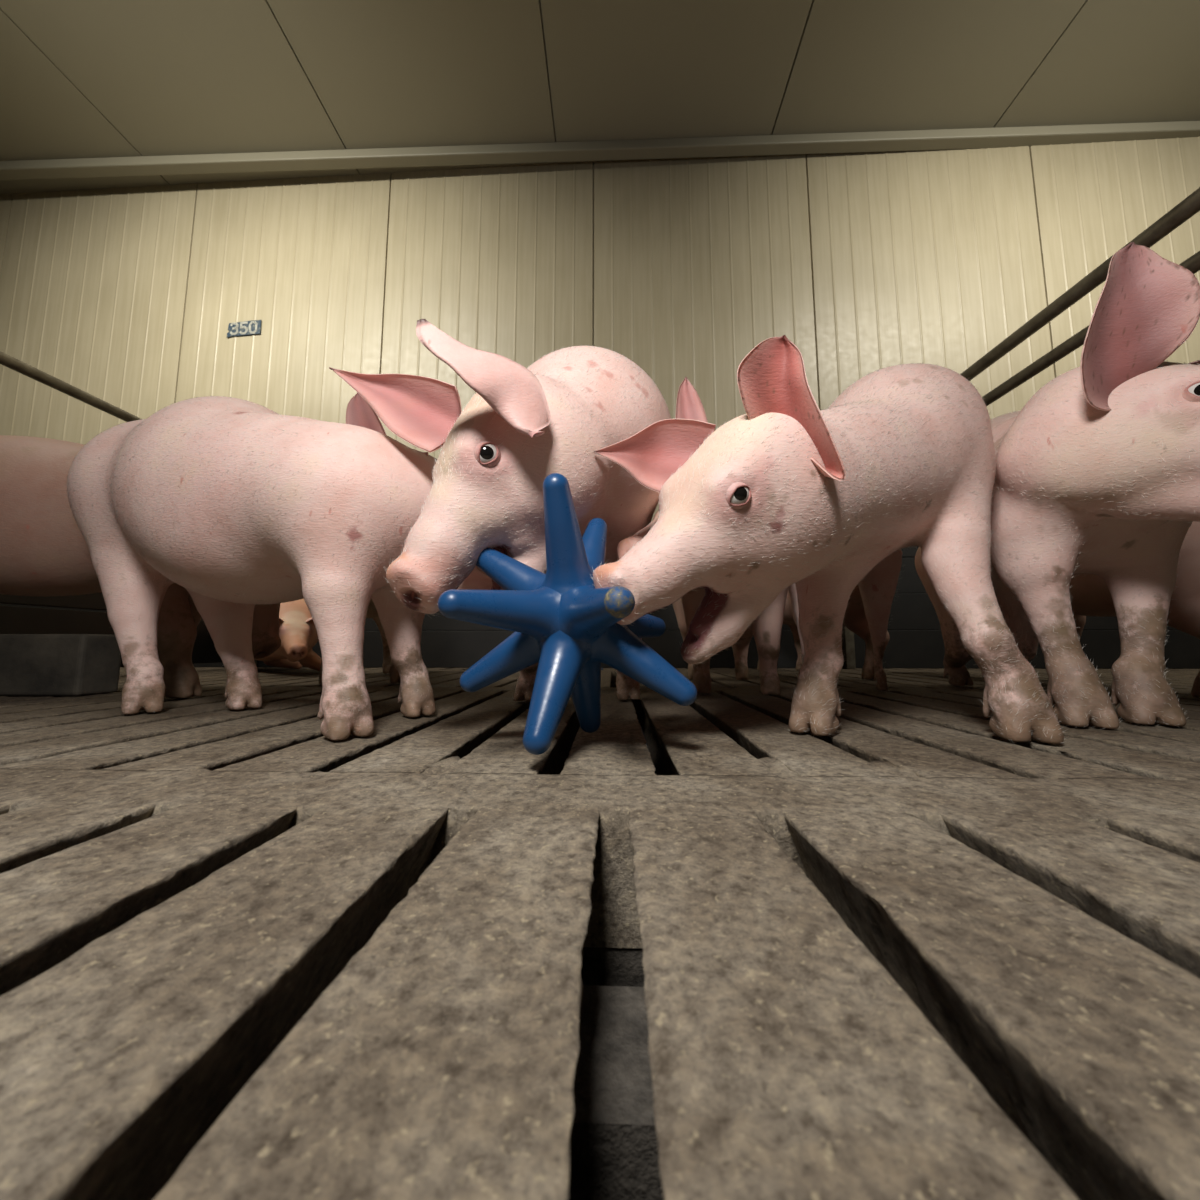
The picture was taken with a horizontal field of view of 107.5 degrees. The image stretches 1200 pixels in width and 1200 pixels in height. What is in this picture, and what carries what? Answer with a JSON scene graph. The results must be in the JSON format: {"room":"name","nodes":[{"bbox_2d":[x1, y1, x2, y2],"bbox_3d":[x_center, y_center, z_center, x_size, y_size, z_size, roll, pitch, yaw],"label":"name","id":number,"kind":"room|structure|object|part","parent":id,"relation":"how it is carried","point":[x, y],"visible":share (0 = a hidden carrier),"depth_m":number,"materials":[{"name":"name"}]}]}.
{"room":"farm building","nodes":[
{"label":"farm building","id":0,"kind":"room"},
{"bbox_2d":[0,667,1199,1199],"bbox_3d":[0.068,0.232,0.813,8.538,0.085,2.932,0,-6,2],"label":"floor","id":1,"kind":"structure","parent":0,"point":[915,950],"depth_m":0.17,"materials":[{"name":"concrete"}]},
{"bbox_2d":[0,634,120,695],"bbox_3d":[-1.247,0.139,0.953,0.350,0.128,0.080,0,-6,2],"label":"trough","id":2,"kind":"structure","parent":1,"relation":"on","point":[30,664],"depth_m":0.91,"materials":[{"name":"concrete"}]},
{"bbox_2d":[0,435,280,697],"bbox_3d":[-1.160,-0.079,0.954,1.000,0.558,0.369,2,-6,-15],"label":"pig","id":3,"kind":"object","parent":1,"relation":"on","point":[44,551],"visible":0.41,"depth_m":0.85},
{"bbox_2d":[66,396,491,739],"bbox_3d":[-0.511,-0.081,0.684,0.748,0.517,0.332,-1,-6,8],"label":"pig","id":4,"kind":"object","parent":1,"relation":"on","point":[239,504],"visible":0.88,"depth_m":0.56},
{"bbox_2d":[255,599,320,670],"bbox_3d":[-1.272,0.135,1.730,0.794,0.290,0.262,-5,-8,42],"label":"pig","id":5,"kind":"object","parent":1,"relation":"on","point":[298,635],"visible":0.38,"depth_m":1.56},
{"bbox_2d":[319,393,400,685],"bbox_3d":[-0.676,-0.101,1.258,0.336,0.663,0.980,2,-6,-23],"label":"pig","id":6,"kind":"object","parent":1,"relation":"on","point":[359,412],"visible":0.04,"depth_m":0.98},
{"bbox_2d":[329,318,671,701],"bbox_3d":[-0.059,-0.107,0.783,0.414,0.591,0.801,-2,-6,18],"label":"pig","id":7,"kind":"object","parent":1,"relation":"on","point":[521,426],"visible":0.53,"depth_m":0.48},
{"bbox_2d":[438,473,696,754],"bbox_3d":[-0.025,0.018,0.452,0.251,0.255,0.248,-1,-6,14],"label":"toy","id":8,"kind":"object","parent":1,"relation":"on","point":[559,620],"visible":0.88,"depth_m":0.41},
{"bbox_2d":[617,377,788,694],"bbox_3d":[0.279,-0.074,1.030,0.286,0.564,0.976,-2,-6,15],"label":"pig","id":9,"kind":"object","parent":1,"relation":"on","point":[766,630],"visible":0.19,"depth_m":0.92},
{"bbox_2d":[757,584,889,679],"bbox_3d":[0.741,0.036,1.661,0.326,0.473,0.970,0,-6,2],"label":"pig","id":10,"kind":"object","parent":1,"relation":"on","point":[855,618],"visible":0.08,"depth_m":1.32},
{"bbox_2d":[591,335,1067,745],"bbox_3d":[0.402,-0.114,0.694,0.400,0.590,0.962,-5,-7,38],"label":"pig","id":11,"kind":"object","parent":1,"relation":"on","point":[787,491],"visible":1,"depth_m":0.47},
{"bbox_2d":[915,242,1199,728],"bbox_3d":[0.812,-0.107,0.810,0.304,0.599,0.870,-3,-7,26],"label":"pig","id":12,"kind":"object","parent":1,"relation":"on","point":[1098,472],"visible":0.74,"depth_m":0.56},
{"bbox_2d":[1069,521,1199,697],"bbox_3d":[1.290,-0.013,1.187,0.320,0.473,0.960,0,-6,2],"label":"pig","id":13,"kind":"object","parent":1,"relation":"on","point":[1090,595],"visible":0.12,"depth_m":0.87},
{"bbox_2d":[0,136,1199,521],"bbox_3d":[0.545,-1.064,2.324,10.483,2.800,0.064,0,-6,3],"label":"wall","id":14,"kind":"structure","parent":0,"point":[866,262],"depth_m":2.41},
{"bbox_2d":[227,320,261,337],"bbox_3d":[-1.994,-1.519,2.464,0.195,0.098,0.006,0,-6,3],"label":"number plate","id":15,"kind":"object","parent":14,"relation":"attached to","point":[253,327],"visible":1,"depth_m":2.46,"materials":[{"name":"grey"}]},
{"bbox_2d":[0,121,1199,179],"bbox_3d":[0.363,-2.443,2.381,9.200,0.055,0.060,0,-6,2],"label":"trim","id":16,"kind":"structure","parent":14,"relation":"attached to","point":[971,138],"depth_m":2.38,"materials":[{"name":"beige metal"}]},
{"bbox_2d":[0,546,1199,668],"bbox_3d":[0.312,0.008,2.092,8.900,0.620,0.060,0,-6,2],"label":"baseboard","id":17,"kind":"structure","parent":14,"relation":"attached to","point":[914,630],"depth_m":2.03,"materials":[{"name":"grey concrete"}]},
{"bbox_2d":[0,0,1199,194],"bbox_3d":[0.289,-2.767,-0.078,10.600,0.100,5.700,0,-6,2],"label":"ceiling","id":18,"kind":"structure","parent":0,"point":[79,78],"depth_m":2.08,"materials":[{"name":"beige"}]},
{"bbox_2d":[568,751,663,1199],"bbox_3d":[0.026,0.469,0.831,7.800,0.445,3.050,0,-6,2],"label":"floor","id":19,"kind":"structure","parent":0,"point":[613,1145],"depth_m":0.16,"materials":[{"name":"concrete"}]},
{"bbox_3d":[0.288,0.090,-0.420,9.400,0.046,5.600,0,-6,2],"label":"floor","id":20,"kind":"structure","parent":0,"visible":0},
{"bbox_2d":[0,351,256,666],"bbox_3d":[-1.682,-0.287,0.658,0.040,0.918,2.950,0,-6,2],"label":"divider","id":21,"kind":"object","parent":20,"relation":"on","point":[13,619],"visible":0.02,"depth_m":1.35,"materials":[{"name":"metal"}]},
{"bbox_3d":[-1.682,-0.727,0.703,0.033,0.033,2.950,0,-6,2],"label":"rail","id":22,"kind":"part","parent":21,"relation":"part of","materials":[{"name":"metal"}]},
{"bbox_2d":[841,187,1199,668],"bbox_3d":[1.077,-0.298,0.577,0.040,0.923,2.950,0,-6,2],"label":"divider","id":23,"kind":"object","parent":20,"relation":"on","point":[1190,205],"visible":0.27,"depth_m":1.03,"materials":[{"name":"metal"}]},
{"bbox_3d":[1.119,-0.137,2.022,0.040,0.896,0.040,0,-6,2],"label":"post","id":24,"kind":"part","parent":23,"relation":"part of","materials":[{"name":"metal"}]},
{"bbox_3d":[1.077,-0.741,0.622,0.034,0.034,2.950,0,-6,2],"label":"rail","id":25,"kind":"part","parent":23,"relation":"part of","materials":[{"name":"metal"}]},
{"bbox_3d":[1.077,-0.631,0.611,0.030,0.030,2.950,0,-6,2],"label":"rail","id":26,"kind":"part","parent":23,"relation":"part of","materials":[{"name":"metal"}]}
]}

